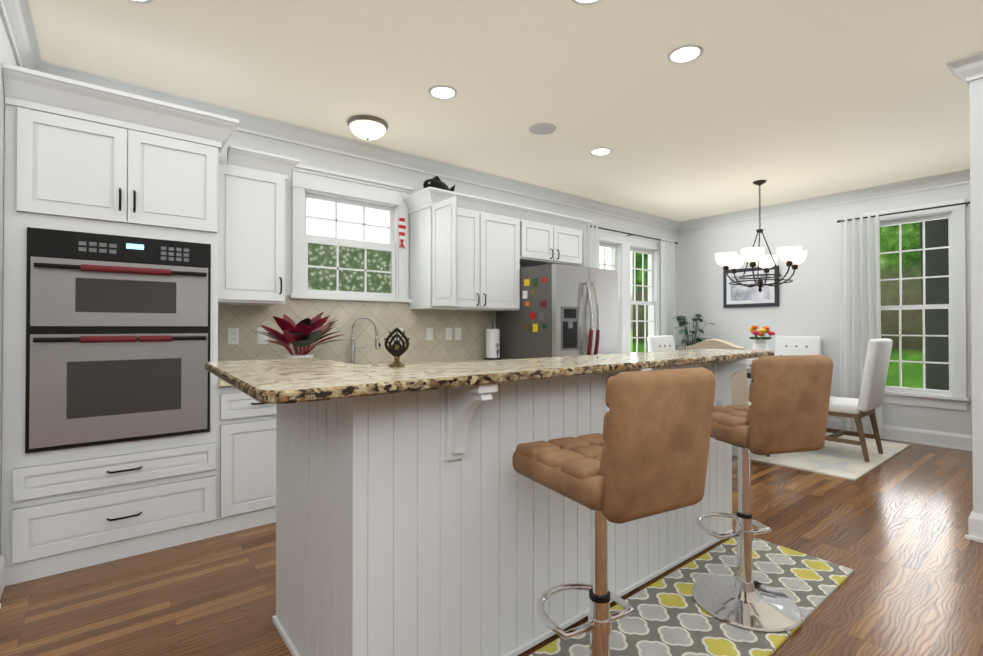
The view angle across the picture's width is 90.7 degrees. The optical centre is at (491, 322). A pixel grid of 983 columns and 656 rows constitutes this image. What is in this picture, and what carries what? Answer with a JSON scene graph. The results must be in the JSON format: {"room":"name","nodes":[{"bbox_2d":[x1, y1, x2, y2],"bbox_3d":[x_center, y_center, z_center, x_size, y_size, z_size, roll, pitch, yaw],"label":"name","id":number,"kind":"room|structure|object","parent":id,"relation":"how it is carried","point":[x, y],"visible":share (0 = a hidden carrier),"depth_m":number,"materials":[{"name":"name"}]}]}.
{"room":"kitchen","nodes":[
{"label":"kitchen","id":0,"kind":"room"},
{"bbox_2d":[0,12,17,554],"bbox_3d":[-3.623,-0.145,1.579,2.950,2.740,1.030,0,-1,-39],"label":"wall","id":1,"kind":"structure","parent":0,"point":[7,55],"depth_m":2.25,"materials":[{"name":"white paint"}]},
{"bbox_2d":[0,567,4,608],"bbox_3d":[-3.280,1.145,1.163,2.980,0.150,0.029,0,-1,-39],"label":"baseboard","id":2,"kind":"structure","parent":1,"relation":"attached to","point":[2,570],"depth_m":2.20,"materials":[{"name":"white wood"}]},
{"bbox_2d":[0,0,31,19],"bbox_3d":[-3.240,-1.460,1.182,3.036,0.115,0.085,0,-1,-39],"label":"crown molding","id":3,"kind":"structure","parent":1,"relation":"attached to","point":[21,7],"depth_m":2.24,"materials":[{"name":"white wood"}]},
{"bbox_2d":[0,8,47,72],"bbox_3d":[-2.365,-1.450,2.450,0.085,0.115,0.780,0,-1,-39],"label":"crown molding","id":4,"kind":"structure","parent":1,"relation":"attached to","point":[18,21],"depth_m":2.49,"materials":[{"name":"white wood"}]},
{"bbox_2d":[48,62,679,230],"bbox_3d":[0.055,-1.428,4.948,6.989,0.115,0.085,0,-1,-39],"label":"crown molding","id":5,"kind":"structure","parent":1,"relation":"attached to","point":[250,123],"depth_m":4.05,"materials":[{"name":"white wood"}]},
{"bbox_2d":[219,130,678,349],"bbox_3d":[0.040,-0.116,5.076,7.140,2.740,0.150,0,-1,-39],"label":"wall","id":6,"kind":"structure","parent":0,"point":[324,159],"depth_m":4.33,"materials":[{"name":"white paint"}]},
{"bbox_2d":[228,328,238,343],"bbox_3d":[-1.836,0.096,3.455,0.070,0.116,0.007,0,-1,-39],"label":"electrical outlet plate","id":7,"kind":"object","parent":6,"relation":"attached to","point":[233,335],"depth_m":3.45,"materials":[{"name":"white plastic"}]},
{"bbox_2d":[218,161,288,305],"bbox_3d":[-1.696,-0.571,3.322,0.448,0.879,0.396,0,-1,-39],"label":"upper cabinet","id":8,"kind":"object","parent":6,"relation":"attached to","point":[252,198],"depth_m":3.18,"materials":[{"name":"white wood"}]},
{"bbox_2d":[258,328,267,343],"bbox_3d":[-1.685,0.097,3.576,0.070,0.116,0.007,0,-1,-39],"label":"electrical outlet plate","id":9,"kind":"object","parent":6,"relation":"attached to","point":[261,337],"depth_m":3.57,"materials":[{"name":"white plastic"}]},
{"bbox_2d":[289,164,412,301],"bbox_3d":[-1.174,-0.700,4.074,1.055,1.030,0.205,0,-1,-39],"label":"window","id":10,"kind":"structure","parent":6,"relation":"in","point":[346,242],"depth_m":4.04,"materials":[{"name":"white wood"}]},
{"bbox_2d":[398,214,405,248],"bbox_3d":[-0.787,-0.887,4.273,0.067,0.468,0.012,0,-1,-39],"label":"fish ornament","id":11,"kind":"object","parent":10,"relation":"attached to","point":[402,227],"depth_m":4.27,"materials":[{"name":"white"}]},
{"bbox_2d":[426,328,432,339],"bbox_3d":[-0.570,0.104,4.468,0.070,0.116,0.007,0,-1,-39],"label":"electrical outlet plate","id":12,"kind":"object","parent":6,"relation":"attached to","point":[429,331],"depth_m":4.46,"materials":[{"name":"white plastic"}]},
{"bbox_2d":[445,328,451,339],"bbox_3d":[-0.406,0.105,4.600,0.070,0.116,0.007,0,-1,-39],"label":"electrical outlet plate","id":13,"kind":"object","parent":6,"relation":"attached to","point":[448,331],"depth_m":4.60,"materials":[{"name":"white plastic"}]},
{"bbox_2d":[455,328,460,339],"bbox_3d":[-0.321,0.106,4.668,0.070,0.116,0.007,0,-1,-39],"label":"electrical outlet plate","id":14,"kind":"object","parent":6,"relation":"attached to","point":[457,330],"depth_m":4.66,"materials":[{"name":"white plastic"}]},
{"bbox_2d":[408,201,525,310],"bbox_3d":[-0.219,-0.561,4.492,0.980,0.879,0.416,0,-1,-39],"label":"upper cabinet","id":15,"kind":"object","parent":6,"relation":"attached to","point":[470,253],"depth_m":4.28,"materials":[{"name":"white wood"}]},
{"bbox_2d":[423,176,454,191],"bbox_3d":[-0.459,-1.201,4.288,0.089,0.185,0.365,0,-1,43],"label":"fish sculpture","id":16,"kind":"object","parent":15,"relation":"on","point":[435,182],"visible":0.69,"depth_m":4.23,"materials":[{"name":"black"}]},
{"bbox_2d":[526,217,583,265],"bbox_3d":[0.510,-0.806,5.091,0.905,0.379,0.396,0,-1,-39],"label":"upper cabinet","id":17,"kind":"object","parent":6,"relation":"attached to","point":[547,242],"depth_m":4.94,"materials":[{"name":"white wood"}]},
{"bbox_2d":[582,232,660,352],"bbox_3d":[1.720,-0.260,6.388,1.720,1.730,0.205,0,-1,-39],"label":"window","id":18,"kind":"structure","parent":6,"relation":"in","point":[621,247],"depth_m":6.41,"materials":[{"name":"white wood"}]},
{"bbox_2d":[583,224,677,342],"bbox_3d":[1.825,0.030,6.326,2.106,2.410,0.126,0,-1,-39],"label":"curtain","id":19,"kind":"object","parent":6,"relation":"attached to","point":[591,252],"visible":0.5,"depth_m":6.73,"materials":[{"name":"white fabric"}]},
{"bbox_2d":[0,432,982,655],"bbox_3d":[1.034,1.273,1.344,10.540,0.100,7.500,0,-1,-39],"label":"floor","id":20,"kind":"structure","parent":0,"point":[893,531],"depth_m":2.28,"materials":[{"name":"brown wood"}]},
{"bbox_2d":[1,63,240,585],"bbox_3d":[-2.082,0.027,2.798,0.978,2.416,0.748,0,-1,-39],"label":"tall cabinet","id":21,"kind":"object","parent":20,"relation":"on","point":[131,425],"depth_m":2.49,"materials":[{"name":"white wood"}]},
{"bbox_2d":[241,392,275,529],"bbox_3d":[-1.587,0.804,3.233,0.525,0.870,0.678,0,-1,-39],"label":"base cabinet","id":22,"kind":"object","parent":20,"relation":"on","point":[258,420],"depth_m":2.94,"materials":[{"name":"white wood"}]},
{"bbox_2d":[356,359,508,366],"bbox_3d":[-0.767,0.359,3.871,2.598,0.030,0.713,0,-1,-39],"label":"countertop","id":23,"kind":"structure","parent":22,"relation":"on","point":[415,361],"depth_m":4.37,"materials":[{"name":"beige stone"}]},
{"bbox_2d":[350,316,380,363],"bbox_3d":[-1.019,0.145,3.949,0.270,0.398,0.120,0,0,11],"label":"faucet","id":24,"kind":"object","parent":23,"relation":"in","point":[353,348],"visible":0.92,"depth_m":3.92,"materials":[{"name":"silver metal"}]},
{"bbox_2d":[484,321,500,358],"bbox_3d":[0.018,0.167,4.730,0.185,0.366,0.170,0,-1,-39],"label":"paper towel","id":25,"kind":"object","parent":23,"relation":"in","point":[492,343],"visible":1,"depth_m":4.67,"materials":[{"name":"white paper"}]},
{"bbox_2d":[272,361,751,655],"bbox_3d":[0.310,0.711,2.348,2.324,1.040,0.975,0,-1,-39],"label":"kitchen island","id":26,"kind":"object","parent":20,"relation":"on","point":[417,514],"depth_m":1.67,"materials":[{"name":"white wood"}]},
{"bbox_2d":[205,349,773,404],"bbox_3d":[0.260,0.176,2.375,2.832,0.030,1.138,0,-1,-39],"label":"island countertop","id":27,"kind":"structure","parent":26,"relation":"on","point":[293,381],"depth_m":1.57,"materials":[{"name":"beige stone"}]},
{"bbox_2d":[253,312,343,358],"bbox_3d":[-1.313,0.130,3.433,0.665,0.419,0.558,0,-1,-39],"label":"potted plant","id":28,"kind":"object","parent":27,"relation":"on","point":[308,332],"visible":0.9,"depth_m":3.36,"materials":[{"name":"red plant"}]},
{"bbox_2d":[384,327,409,366],"bbox_3d":[-0.337,0.085,1.730,0.094,0.139,0.060,0,0,-4],"label":"leaf ornament","id":29,"kind":"object","parent":27,"relation":"on","point":[396,349],"visible":1,"depth_m":1.73,"materials":[{"name":"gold metal"}]},
{"bbox_2d":[496,264,617,358],"bbox_3d":[0.680,0.365,4.858,0.898,1.775,0.926,0,-1,-39],"label":"refrigerator","id":30,"kind":"object","parent":20,"relation":"on","point":[567,310],"visible":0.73,"depth_m":4.52,"materials":[{"name":"grey metal"}]},
{"bbox_2d":[528,537,853,655],"bbox_3d":[0.890,1.222,2.027,1.870,0.012,0.545,0,-1,-39],"label":"kitchen rug","id":31,"kind":"object","parent":20,"relation":"on","point":[670,616],"visible":0.67,"depth_m":2.06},
{"bbox_2d":[512,367,715,655],"bbox_3d":[0.349,0.666,1.450,0.433,1.088,0.518,0,-1,-29],"label":"bar stool","id":32,"kind":"object","parent":31,"relation":"on","point":[644,454],"visible":1,"depth_m":1.26,"materials":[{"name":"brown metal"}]},
{"bbox_2d":[692,355,832,631],"bbox_3d":[1.114,0.672,2.083,0.433,1.088,0.518,0,-1,-16],"label":"bar stool","id":33,"kind":"object","parent":31,"relation":"on","point":[786,410],"visible":0.92,"depth_m":1.91,"materials":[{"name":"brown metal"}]},
{"bbox_2d":[674,314,714,349],"bbox_3d":[2.733,0.575,6.534,0.670,1.383,0.525,0,-1,-39],"label":"plant","id":34,"kind":"object","parent":20,"relation":"on","point":[681,319],"visible":0.42,"depth_m":6.51,"materials":[{"name":"green plant"}]},
{"bbox_2d":[685,339,769,456],"bbox_3d":[2.194,0.688,4.482,0.652,1.092,0.520,0,-1,-39],"label":"dining chair","id":35,"kind":"object","parent":20,"relation":"on","point":[739,389],"visible":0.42,"depth_m":4.17,"materials":[{"name":"brown wood"}]},
{"bbox_2d":[732,432,909,479],"bbox_3d":[2.909,1.250,5.210,1.800,0.012,2.110,0,-1,-39],"label":"area rug","id":36,"kind":"object","parent":20,"relation":"on","point":[839,459],"visible":0.36,"depth_m":4.46,"materials":[{"name":"beige carpet"}]},
{"bbox_2d":[647,336,674,351],"bbox_3d":[2.271,0.701,5.771,0.520,1.088,0.655,0,-1,-39],"label":"dining chair","id":37,"kind":"object","parent":36,"relation":"on","point":[661,343],"visible":0.21,"depth_m":5.91,"materials":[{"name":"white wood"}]},
{"bbox_2d":[746,365,753,382],"bbox_3d":[2.820,0.861,5.085,1.200,0.760,1.200,0,-1,-39],"label":"dining table","id":38,"kind":"object","parent":36,"relation":"on","point":[749,373],"visible":0.02,"depth_m":4.77,"materials":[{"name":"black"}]},
{"bbox_2d":[749,325,775,359],"bbox_3d":[2.817,0.252,5.078,0.249,0.456,0.238,0,-1,-39],"label":"flower vase","id":39,"kind":"object","parent":38,"relation":"on","point":[760,344],"visible":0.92,"depth_m":5.04,"materials":[{"name":"white ceramic"}]},
{"bbox_2d":[774,336,821,355],"bbox_3d":[3.481,0.701,5.680,0.655,1.088,0.520,0,-1,-39],"label":"dining chair","id":40,"kind":"object","parent":36,"relation":"on","point":[796,345],"visible":0.27,"depth_m":5.82,"materials":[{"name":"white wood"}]},
{"bbox_2d":[825,339,892,461],"bbox_3d":[3.349,0.692,4.617,0.520,1.088,0.653,0,-1,-39],"label":"dining chair","id":41,"kind":"object","parent":36,"relation":"on","point":[873,383],"visible":0.67,"depth_m":4.37,"materials":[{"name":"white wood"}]},
{"bbox_2d":[28,0,982,221],"bbox_3d":[1.034,-1.567,1.368,10.540,0.100,7.500,0,-1,-39],"label":"ceiling","id":42,"kind":"structure","parent":0,"point":[791,100],"depth_m":2.99,"materials":[{"name":"beige paint"}]},
{"bbox_2d":[128,0,152,3],"bbox_3d":[-1.636,-1.505,2.189,0.189,0.008,0.189,0,0,6],"label":"recessed light","id":43,"kind":"object","parent":42,"relation":"in","point":[136,1],"depth_m":2.27,"materials":[{"name":"white plastic"}]},
{"bbox_2d":[347,115,387,139],"bbox_3d":[-0.928,-1.433,3.640,0.300,0.128,0.300,0,-1,-39],"label":"dome light","id":44,"kind":"object","parent":42,"relation":"attached to","point":[367,127],"visible":1,"depth_m":3.55,"materials":[{"name":"white glass"}]},
{"bbox_2d":[428,85,457,99],"bbox_3d":[-0.316,-1.497,3.157,0.189,0.008,0.189,0,0,6],"label":"recessed light","id":45,"kind":"object","parent":42,"relation":"in","point":[443,92],"depth_m":3.16,"materials":[{"name":"white"}]},
{"bbox_2d":[529,123,555,134],"bbox_3d":[0.392,-1.491,3.737,0.209,0.010,0.209,0,0,6],"label":"ceiling speaker","id":46,"kind":"object","parent":42,"relation":"in","point":[539,128],"depth_m":3.71,"materials":[{"name":"white plastic"}]},
{"bbox_2d":[571,0,601,4],"bbox_3d":[0.443,-1.505,2.201,0.189,0.008,0.189,0,0,6],"label":"recessed light","id":47,"kind":"object","parent":42,"relation":"in","point":[581,2],"depth_m":2.27,"materials":[{"name":"white"}]},
{"bbox_2d":[590,147,611,155],"bbox_3d":[0.951,-1.488,4.223,0.189,0.008,0.189,0,0,6],"label":"recessed light","id":48,"kind":"object","parent":42,"relation":"in","point":[600,151],"depth_m":4.22,"materials":[{"name":"white"}]},
{"bbox_2d":[667,44,703,63],"bbox_3d":[1.083,-1.501,2.714,0.189,0.008,0.189,0,0,6],"label":"recessed light","id":49,"kind":"object","parent":42,"relation":"in","point":[685,53],"depth_m":2.71,"materials":[{"name":"white"}]},
{"bbox_2d":[715,180,806,291],"bbox_3d":[2.820,-0.899,5.099,0.869,1.170,0.847,0,-1,-39],"label":"pendant chandelier","id":50,"kind":"object","parent":42,"relation":"hanging from","point":[793,256],"visible":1,"depth_m":5.05,"materials":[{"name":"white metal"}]},
{"bbox_2d":[678,183,971,435],"bbox_3d":[4.971,-0.120,4.510,0.150,2.740,6.900,0,-1,-39],"label":"wall","id":51,"kind":"structure","parent":0,"point":[809,300],"depth_m":5.90,"materials":[{"name":"white paint"}]},
{"bbox_2d":[723,265,778,307],"bbox_3d":[3.382,-0.460,6.347,0.035,0.510,0.690,0,-1,-39],"label":"framed art","id":52,"kind":"object","parent":51,"relation":"attached to","point":[736,296],"visible":0.86,"depth_m":6.34,"materials":[{"name":"grey"}]},
{"bbox_2d":[680,169,969,230],"bbox_3d":[4.907,-1.433,4.411,0.085,0.115,6.810,0,-1,-39],"label":"crown molding","id":53,"kind":"structure","parent":51,"relation":"attached to","point":[963,176],"depth_m":5.55,"materials":[{"name":"white wood"}]},
{"bbox_2d":[827,418,971,450],"bbox_3d":[4.901,1.173,4.442,0.029,0.150,6.899,0,-1,-39],"label":"baseboard","id":54,"kind":"structure","parent":51,"relation":"attached to","point":[939,439],"depth_m":5.00,"materials":[{"name":"white wood"}]},
{"bbox_2d":[837,202,969,437],"bbox_3d":[4.311,0.020,5.107,0.128,2.410,1.114,0,-1,-39],"label":"curtain","id":55,"kind":"object","parent":51,"relation":"attached to","point":[860,311],"visible":0.69,"depth_m":5.38,"materials":[{"name":"white fabric"}]},
{"bbox_2d":[861,198,969,410],"bbox_3d":[4.441,-0.178,5.129,0.205,2.085,0.880,0,-1,-39],"label":"window","id":56,"kind":"structure","parent":51,"relation":"in","point":[956,398],"depth_m":4.90,"materials":[{"name":"white wood"}]},
{"bbox_2d":[969,78,982,514],"bbox_3d":[3.887,-0.146,1.457,0.120,2.740,3.490,0,-1,-39],"label":"wall","id":57,"kind":"structure","parent":0,"point":[976,145],"depth_m":2.76,"materials":[{"name":"white paint"}]},
{"bbox_2d":[946,51,982,83],"bbox_3d":[3.780,-1.458,1.437,0.086,0.115,3.576,0,-1,-39],"label":"crown molding","id":58,"kind":"structure","parent":57,"relation":"attached to","point":[968,68],"depth_m":2.76,"materials":[{"name":"white wood"}]},
{"bbox_2d":[965,511,982,542],"bbox_3d":[3.819,1.147,1.410,0.029,0.150,3.520,0,-1,-39],"label":"baseboard","id":59,"kind":"structure","parent":57,"relation":"attached to","point":[975,521],"depth_m":2.75,"materials":[{"name":"white wood"}]},
{"label":"outside","id":60,"kind":"structure","parent":0,"visible":0},
{"bbox_2d":[600,247,632,352],"bbox_3d":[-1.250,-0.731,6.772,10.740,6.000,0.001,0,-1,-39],"label":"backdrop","id":61,"kind":"structure","parent":60,"point":[608,256],"depth_m":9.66,"materials":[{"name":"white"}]},
{"bbox_2d":[632,218,948,390],"bbox_3d":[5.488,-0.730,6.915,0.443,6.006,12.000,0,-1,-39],"label":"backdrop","id":62,"kind":"structure","parent":60,"point":[936,320],"depth_m":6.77,"materials":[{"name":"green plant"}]}
]}

